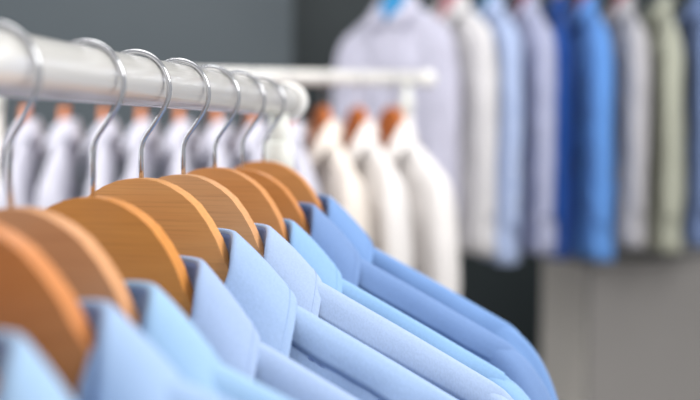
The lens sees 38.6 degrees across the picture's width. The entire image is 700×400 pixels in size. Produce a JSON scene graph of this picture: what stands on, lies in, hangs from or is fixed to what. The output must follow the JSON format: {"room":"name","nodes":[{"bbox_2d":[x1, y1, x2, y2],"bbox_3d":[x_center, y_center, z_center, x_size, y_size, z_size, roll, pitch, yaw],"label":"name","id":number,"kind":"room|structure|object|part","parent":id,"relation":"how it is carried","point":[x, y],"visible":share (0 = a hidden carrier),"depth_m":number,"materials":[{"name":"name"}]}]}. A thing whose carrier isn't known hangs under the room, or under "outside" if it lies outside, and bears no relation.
{"room":"clothing store","nodes":[
{"label":"clothing store","id":0,"kind":"room"},
{"bbox_2d":[0,0,292,196],"bbox_3d":[-2.062,-0.161,3.242,3.700,2.900,0.600,-1,4,-12],"label":"wall","id":1,"kind":"structure","parent":0,"point":[226,34],"depth_m":3.22,"materials":[{"name":"paint"}]},
{"bbox_2d":[332,0,460,220],"bbox_3d":[0.130,-0.217,2.858,0.112,0.734,0.525,-3,5,-39],"label":"dress shirt","id":2,"kind":"object","parent":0,"point":[412,39],"visible":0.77,"depth_m":2.75,"materials":[{"name":"white fabric"}]},
{"bbox_2d":[293,0,690,358],"bbox_3d":[1.513,-0.224,4.221,3.700,2.900,0.150,-1,4,-12],"label":"wall","id":3,"kind":"structure","parent":0,"point":[511,293],"depth_m":3.96,"materials":[{"name":"paint"}]},
{"bbox_2d":[568,0,615,261],"bbox_3d":[0.674,-0.217,2.908,0.113,0.739,0.524,0,4,-4],"label":"dress shirt","id":4,"kind":"object","parent":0,"point":[593,163],"visible":0.69,"depth_m":2.71,"materials":[{"name":"blue fabric"}]},
{"bbox_3d":[0.212,1.454,1.522,8.804,0.100,7.586,1,4,11],"label":"floor","id":5,"kind":"structure","parent":0,"visible":0},
{"bbox_2d":[0,29,307,169],"bbox_3d":[-0.179,0.707,0.326,0.496,1.547,1.320,1,4,11],"label":"rack","id":6,"kind":"object","parent":5,"relation":"on","point":[73,72],"visible":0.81,"depth_m":0.54,"materials":[{"name":"white metal"}]},
{"bbox_2d":[0,224,94,399],"bbox_3d":[-0.136,0.057,0.365,0.411,0.259,0.027,1,4,11],"label":"wooden hanger","id":7,"kind":"object","parent":6,"relation":"hanging from","point":[37,304],"visible":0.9,"depth_m":0.36,"materials":[{"name":"brown wood"}]},
{"bbox_2d":[77,300,227,399],"bbox_3d":[-0.096,0.397,0.381,0.551,0.714,0.096,1,4,12],"label":"dress shirt","id":8,"kind":"object","parent":7,"relation":"hanging from","point":[122,364],"visible":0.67,"depth_m":0.35,"materials":[{"name":"fabric"}]},
{"bbox_2d":[0,21,139,327],"bbox_3d":[-0.139,0.046,0.425,0.413,0.246,0.027,1,4,11],"label":"wooden hanger","id":9,"kind":"object","parent":6,"relation":"hanging from","point":[87,270],"visible":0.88,"depth_m":0.42,"materials":[{"name":"brown wood"}]},
{"bbox_2d":[124,281,289,399],"bbox_3d":[-0.121,0.386,0.444,0.534,0.702,0.090,1,4,11],"label":"dress shirt","id":10,"kind":"object","parent":9,"relation":"hanging from","point":[162,322],"visible":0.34,"depth_m":0.41,"materials":[{"name":"fabric"}]},
{"bbox_2d":[46,39,193,319],"bbox_3d":[-0.134,0.037,0.512,0.414,0.238,0.027,1,4,11],"label":"wooden hanger","id":11,"kind":"object","parent":6,"relation":"hanging from","point":[139,249],"visible":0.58,"depth_m":0.51,"materials":[{"name":"brown wood"}]},
{"bbox_2d":[179,255,357,399],"bbox_3d":[-0.133,0.376,0.537,0.525,0.692,0.095,1,4,11],"label":"dress shirt","id":12,"kind":"object","parent":11,"relation":"hanging from","point":[216,314],"visible":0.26,"depth_m":0.49,"materials":[{"name":"fabric"}]},
{"bbox_3d":[-0.179,-0.049,0.277,0.028,0.028,1.296,1,4,11],"label":"rail","id":13,"kind":"part","parent":6,"relation":"part of","materials":[{"name":"white metal"}]},
{"bbox_2d":[89,49,229,283],"bbox_3d":[-0.122,0.028,0.574,0.414,0.228,0.027,1,4,11],"label":"wooden hanger","id":14,"kind":"object","parent":6,"relation":"hanging from","point":[192,231],"visible":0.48,"depth_m":0.57,"materials":[{"name":"brown wood"}]},
{"bbox_2d":[218,228,457,399],"bbox_3d":[-0.122,0.362,0.597,0.523,0.692,0.093,1,4,11],"label":"dress shirt","id":15,"kind":"object","parent":14,"relation":"hanging from","point":[310,341],"visible":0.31,"depth_m":0.54,"materials":[{"name":"fabric"}]},
{"bbox_2d":[157,58,263,256],"bbox_3d":[-0.109,0.022,0.641,0.414,0.226,0.027,1,4,11],"label":"wooden hanger","id":16,"kind":"object","parent":6,"relation":"hanging from","point":[225,209],"visible":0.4,"depth_m":0.64,"materials":[{"name":"brown wood"}]},
{"bbox_2d":[254,223,513,399],"bbox_3d":[-0.109,0.358,0.664,0.524,0.686,0.092,1,4,11],"label":"dress shirt","id":17,"kind":"object","parent":16,"relation":"hanging from","point":[375,331],"visible":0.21,"depth_m":0.61,"materials":[{"name":"fabric"}]},
{"bbox_2d":[186,65,288,242],"bbox_3d":[-0.097,0.021,0.703,0.414,0.232,0.027,1,4,11],"label":"wooden hanger","id":18,"kind":"object","parent":6,"relation":"hanging from","point":[260,206],"visible":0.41,"depth_m":0.70,"materials":[{"name":"brown wood"}]},
{"bbox_2d":[230,71,310,235],"bbox_3d":[-0.084,0.014,0.765,0.414,0.225,0.027,1,4,11],"label":"wooden hanger","id":19,"kind":"object","parent":6,"relation":"hanging from","point":[287,205],"visible":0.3,"depth_m":0.76,"materials":[{"name":"brown wood"}]},
{"bbox_2d":[234,75,324,213],"bbox_3d":[-0.073,0.009,0.822,0.414,0.223,0.027,1,4,11],"label":"wooden hanger","id":20,"kind":"object","parent":6,"relation":"hanging from","point":[292,180],"visible":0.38,"depth_m":0.82,"materials":[{"name":"brown wood"}]},
{"bbox_2d":[283,219,529,399],"bbox_3d":[-0.097,0.359,0.724,0.523,0.691,0.088,1,4,11],"label":"dress shirt","id":21,"kind":"object","parent":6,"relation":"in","point":[329,274],"visible":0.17,"depth_m":0.67,"materials":[{"name":"fabric"}]},
{"bbox_2d":[297,202,551,399],"bbox_3d":[-0.084,0.347,0.789,0.525,0.691,0.096,1,4,11],"label":"dress shirt","id":22,"kind":"object","parent":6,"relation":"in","point":[387,288],"visible":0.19,"depth_m":0.73,"materials":[{"name":"fabric"}]},
{"bbox_2d":[316,194,557,399],"bbox_3d":[-0.073,0.341,0.846,0.525,0.692,0.097,1,4,11],"label":"dress shirt","id":23,"kind":"object","parent":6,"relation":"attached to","point":[347,225],"visible":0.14,"depth_m":0.79,"materials":[{"name":"fabric"}]},
{"bbox_3d":[-0.165,0.048,0.310,0.414,0.235,0.027,-4,3,11],"label":"wooden hanger","id":24,"kind":"object","parent":6,"relation":"hanging from","visible":0},
{"bbox_2d":[0,330,71,399],"bbox_3d":[-0.130,0.396,0.329,0.542,0.709,0.093,1,4,11],"label":"dress shirt","id":25,"kind":"object","parent":24,"relation":"hanging from","point":[24,375],"visible":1,"depth_m":0.30,"materials":[{"name":"fabric"}]},
{"bbox_2d":[0,69,435,186],"bbox_3d":[-0.280,0.552,2.044,0.936,1.634,0.496,-1,4,-12],"label":"rack","id":26,"kind":"object","parent":5,"relation":"on","point":[425,78],"visible":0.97,"depth_m":2.04,"materials":[{"name":"white metal"}]},
{"bbox_3d":[-0.678,0.569,1.961,0.022,1.491,0.022,-1,4,-12],"label":"post","id":27,"kind":"part","parent":26,"relation":"part of","materials":[{"name":"white metal"}]},
{"bbox_2d":[0,119,43,208],"bbox_3d":[-0.632,0.199,1.946,0.084,0.712,0.522,-1,4,-14],"label":"dress shirt","id":28,"kind":"object","parent":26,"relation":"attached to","point":[26,146],"visible":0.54,"depth_m":1.84,"materials":[{"name":"white fabric"}]},
{"bbox_2d":[21,98,29,118],"bbox_3d":[-0.629,-0.146,1.925,0.027,0.229,0.414,-1,4,-14],"label":"wooden hanger","id":29,"kind":"object","parent":26,"relation":"hanging from","point":[23,105],"visible":0.11,"depth_m":1.90,"materials":[{"name":"orange wood"}]},
{"bbox_2d":[34,119,82,208],"bbox_3d":[-0.558,0.198,1.960,0.088,0.712,0.522,-1,4,-11],"label":"dress shirt","id":30,"kind":"object","parent":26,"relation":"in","point":[60,181],"visible":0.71,"depth_m":1.85,"materials":[{"name":"white fabric"}]},
{"bbox_2d":[59,101,69,121],"bbox_3d":[-0.558,-0.147,1.940,0.027,0.229,0.414,-1,4,-11],"label":"wooden hanger","id":31,"kind":"object","parent":26,"relation":"hanging from","point":[64,110],"visible":0.23,"depth_m":1.91,"materials":[{"name":"orange wood"}]},
{"bbox_2d":[78,119,120,196],"bbox_3d":[-0.487,0.197,1.978,0.090,0.712,0.524,-1,4,-14],"label":"dress shirt","id":32,"kind":"object","parent":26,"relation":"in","point":[107,150],"visible":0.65,"depth_m":1.88,"materials":[{"name":"white fabric"}]},
{"bbox_2d":[99,104,107,122],"bbox_3d":[-0.487,-0.148,1.954,0.027,0.229,0.414,-1,4,-14],"label":"wooden hanger","id":33,"kind":"object","parent":26,"relation":"hanging from","point":[103,108],"visible":0.16,"depth_m":1.92,"materials":[{"name":"orange wood"}]},
{"bbox_2d":[114,119,158,179],"bbox_3d":[-0.419,0.196,1.992,0.084,0.712,0.522,-1,4,-10],"label":"dress shirt","id":34,"kind":"object","parent":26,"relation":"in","point":[129,150],"visible":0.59,"depth_m":1.90,"materials":[{"name":"white fabric"}]},
{"bbox_2d":[136,106,144,122],"bbox_3d":[-0.416,-0.149,1.970,0.027,0.229,0.414,-1,4,-10],"label":"wooden hanger","id":35,"kind":"object","parent":26,"relation":"hanging from","point":[141,110],"visible":0.12,"depth_m":1.93,"materials":[{"name":"orange wood"}]},
{"bbox_2d":[156,119,195,176],"bbox_3d":[-0.345,0.196,2.005,0.088,0.712,0.522,-1,4,-13],"label":"dress shirt","id":36,"kind":"object","parent":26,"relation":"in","point":[168,153],"visible":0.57,"depth_m":1.91,"materials":[{"name":"white fabric"}]},
{"bbox_2d":[173,109,182,124],"bbox_3d":[-0.345,-0.150,1.984,0.027,0.229,0.414,-1,4,-13],"label":"wooden hanger","id":37,"kind":"object","parent":26,"relation":"hanging from","point":[178,113],"visible":0.09,"depth_m":1.95,"materials":[{"name":"orange wood"}]},
{"bbox_2d":[191,119,232,169],"bbox_3d":[-0.274,0.194,2.022,0.090,0.712,0.524,-1,4,-14],"label":"dress shirt","id":38,"kind":"object","parent":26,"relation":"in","point":[202,151],"visible":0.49,"depth_m":1.93,"materials":[{"name":"white fabric"}]},
{"bbox_2d":[209,70,219,128],"bbox_3d":[-0.275,-0.151,1.999,0.027,0.229,0.414,-1,4,-14],"label":"wooden hanger","id":39,"kind":"object","parent":26,"relation":"hanging from","point":[214,116],"visible":0.11,"depth_m":1.98,"materials":[{"name":"orange wood"}]},
{"bbox_2d":[229,119,268,168],"bbox_3d":[-0.206,0.194,2.036,0.084,0.712,0.522,-1,4,-14],"label":"dress shirt","id":40,"kind":"object","parent":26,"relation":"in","point":[252,146],"visible":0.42,"depth_m":1.94,"materials":[{"name":"white fabric"}]},
{"bbox_2d":[244,68,256,131],"bbox_3d":[-0.203,-0.152,2.014,0.027,0.229,0.414,-1,4,-14],"label":"wooden hanger","id":41,"kind":"object","parent":26,"relation":"hanging from","point":[249,118],"visible":0.17,"depth_m":2.01,"materials":[{"name":"orange wood"}]},
{"bbox_2d":[286,68,294,123],"bbox_3d":[-0.132,-0.153,2.028,0.027,0.229,0.414,-1,4,-18],"label":"wooden hanger","id":42,"kind":"object","parent":26,"relation":"hanging from","point":[290,120],"visible":0.16,"depth_m":2.01,"materials":[{"name":"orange wood"}]},
{"bbox_2d":[289,120,319,194],"bbox_3d":[-0.132,0.193,2.049,0.088,0.712,0.522,-1,4,-18],"label":"dress shirt","id":43,"kind":"object","parent":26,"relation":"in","point":[297,135],"visible":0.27,"depth_m":1.90,"materials":[{"name":"white fabric"}]},
{"bbox_3d":[-0.280,-0.247,1.992,0.912,0.028,0.028,-1,4,-12],"label":"rail","id":44,"kind":"part","parent":26,"relation":"part of","materials":[{"name":"white metal"}]},
{"bbox_2d":[308,68,331,150],"bbox_3d":[-0.061,-0.154,2.043,0.027,0.229,0.414,-1,4,-21],"label":"wooden hanger","id":45,"kind":"object","parent":26,"relation":"hanging from","point":[322,116],"visible":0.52,"depth_m":2.05,"materials":[{"name":"orange wood"}]},
{"bbox_2d":[301,120,369,237],"bbox_3d":[-0.061,0.192,2.066,0.090,0.712,0.524,-1,4,-21],"label":"dress shirt","id":46,"kind":"object","parent":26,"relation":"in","point":[335,176],"visible":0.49,"depth_m":1.92,"materials":[{"name":"beige fabric"}]},
{"bbox_2d":[341,69,367,150],"bbox_3d":[0.010,-0.155,2.057,0.027,0.229,0.414,-2,4,-23],"label":"wooden hanger","id":47,"kind":"object","parent":26,"relation":"hanging from","point":[356,118],"visible":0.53,"depth_m":2.06,"materials":[{"name":"orange wood"}]},
{"bbox_2d":[340,120,412,267],"bbox_3d":[0.007,0.191,2.079,0.084,0.712,0.522,-2,4,-23],"label":"dress shirt","id":48,"kind":"object","parent":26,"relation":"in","point":[384,189],"visible":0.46,"depth_m":1.90,"materials":[{"name":"white fabric"}]},
{"bbox_2d":[376,69,404,149],"bbox_3d":[0.081,-0.155,2.072,0.027,0.229,0.414,-2,4,-28],"label":"wooden hanger","id":49,"kind":"object","parent":26,"relation":"hanging from","point":[391,118],"visible":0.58,"depth_m":2.07,"materials":[{"name":"orange wood"}]},
{"bbox_3d":[0.119,0.558,2.128,0.022,1.491,0.022,-1,4,-12],"label":"post","id":50,"kind":"part","parent":26,"relation":"part of","materials":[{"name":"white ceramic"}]},
{"bbox_2d":[375,120,459,294],"bbox_3d":[0.082,0.190,2.092,0.088,0.712,0.522,-2,4,-28],"label":"dress shirt","id":51,"kind":"object","parent":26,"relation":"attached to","point":[433,217],"visible":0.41,"depth_m":1.91,"materials":[{"name":"white fabric"}]},
{"bbox_2d":[541,244,699,399],"bbox_3d":[1.414,0.721,3.334,1.518,1.128,0.366,-1,4,-12],"label":"base cabinet","id":52,"kind":"object","parent":5,"relation":"on","point":[627,327],"visible":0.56,"depth_m":3.03,"materials":[{"name":"grey laminate"}]},
{"bbox_3d":[0.677,0.740,3.188,0.012,1.110,0.342,-1,4,-12],"label":"panel","id":53,"kind":"part","parent":52,"relation":"part of","materials":[{"name":"grey laminate"}]},
{"bbox_3d":[1.080,0.716,3.087,0.760,1.043,0.018,-1,4,-12],"label":"door","id":54,"kind":"part","parent":52,"relation":"part of","materials":[{"name":"grey laminate"}]},
{"label":"rail","id":55,"kind":"object","parent":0,"visible":0},
{"bbox_2d":[353,0,423,30],"bbox_3d":[0.129,-0.573,2.833,0.027,0.229,0.414,-3,5,-39],"label":"hanger","id":56,"kind":"object","parent":55,"relation":"hanging from","point":[389,7],"visible":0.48,"depth_m":2.85,"materials":[{"name":"blue"}]},
{"bbox_2d":[440,0,455,18],"bbox_3d":[0.287,-0.574,2.849,0.027,0.229,0.414,-2,4,-22],"label":"hanger","id":57,"kind":"object","parent":55,"relation":"hanging from","point":[446,5],"visible":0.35,"depth_m":2.88,"materials":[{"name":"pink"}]},
{"bbox_2d":[431,0,497,254],"bbox_3d":[0.289,-0.225,2.872,0.111,0.719,0.526,-2,4,-22],"label":"dress shirt","id":58,"kind":"object","parent":57,"relation":"hanging from","point":[473,38],"visible":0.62,"depth_m":2.68,"materials":[{"name":"white fabric"}]},
{"bbox_2d":[479,0,489,15],"bbox_3d":[0.394,-0.575,2.859,0.027,0.229,0.414,-1,4,-12],"label":"hanger","id":59,"kind":"object","parent":55,"relation":"hanging from","point":[484,3],"visible":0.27,"depth_m":2.89,"materials":[{"name":"blue"}]},
{"bbox_2d":[473,0,522,264],"bbox_3d":[0.395,-0.213,2.883,0.106,0.744,0.524,-1,4,-12],"label":"dress shirt","id":60,"kind":"object","parent":59,"relation":"hanging from","point":[507,42],"visible":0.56,"depth_m":2.65,"materials":[{"name":"fabric"}]},
{"bbox_2d":[516,0,525,14],"bbox_3d":[0.499,-0.575,2.868,0.027,0.229,0.414,-1,4,-8],"label":"hanger","id":61,"kind":"object","parent":55,"relation":"hanging from","point":[520,2],"visible":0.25,"depth_m":2.91,"materials":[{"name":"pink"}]},
{"bbox_2d":[508,0,556,254],"bbox_3d":[0.501,-0.226,2.892,0.101,0.719,0.525,0,4,-7],"label":"dress shirt","id":62,"kind":"object","parent":61,"relation":"hanging from","point":[538,227],"visible":0.58,"depth_m":2.68,"materials":[{"name":"fabric"}]},
{"bbox_2d":[574,0,583,15],"bbox_3d":[0.671,-0.576,2.883,0.027,0.229,0.414,0,4,-4],"label":"hanger","id":63,"kind":"object","parent":55,"relation":"hanging from","point":[579,2],"visible":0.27,"depth_m":2.92,"materials":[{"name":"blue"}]},
{"bbox_2d":[608,0,621,29],"bbox_3d":[0.782,-0.577,2.893,0.027,0.229,0.414,0,4,-1],"label":"hanger","id":64,"kind":"object","parent":55,"relation":"hanging from","point":[617,2],"visible":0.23,"depth_m":2.93,"materials":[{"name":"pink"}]},
{"bbox_2d":[602,0,649,248],"bbox_3d":[0.784,-0.235,2.916,0.108,0.704,0.525,0,4,-1],"label":"dress shirt","id":65,"kind":"object","parent":64,"relation":"hanging from","point":[629,39],"visible":0.68,"depth_m":2.71,"materials":[{"name":"white fabric"}]},
{"label":"hanger","id":66,"kind":"object","parent":55,"relation":"hanging from","visible":0},
{"bbox_2d":[543,0,575,259],"bbox_3d":[0.596,-0.219,2.900,0.112,0.734,0.526,0,4,6],"label":"dress shirt","id":67,"kind":"object","parent":66,"relation":"hanging from","point":[564,191],"visible":0.59,"depth_m":2.67,"materials":[{"name":"blue fabric"}]},
{"label":"hanger","id":68,"kind":"object","parent":55,"relation":"hanging from","visible":0},
{"bbox_2d":[641,0,685,253],"bbox_3d":[0.900,-0.229,2.927,0.111,0.719,0.526,0,4,5],"label":"dress shirt","id":69,"kind":"object","parent":68,"relation":"hanging from","point":[666,169],"visible":0.76,"depth_m":2.72,"materials":[{"name":"fabric"}]},
{"label":"hanger","id":70,"kind":"object","parent":55,"relation":"hanging from","visible":0},
{"bbox_2d":[676,0,699,246],"bbox_3d":[1.009,-0.237,2.935,0.111,0.704,0.525,0,4,7],"label":"dress shirt","id":71,"kind":"object","parent":70,"relation":"hanging from","point":[689,32],"visible":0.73,"depth_m":2.77,"materials":[{"name":"blue fabric"}]}
]}

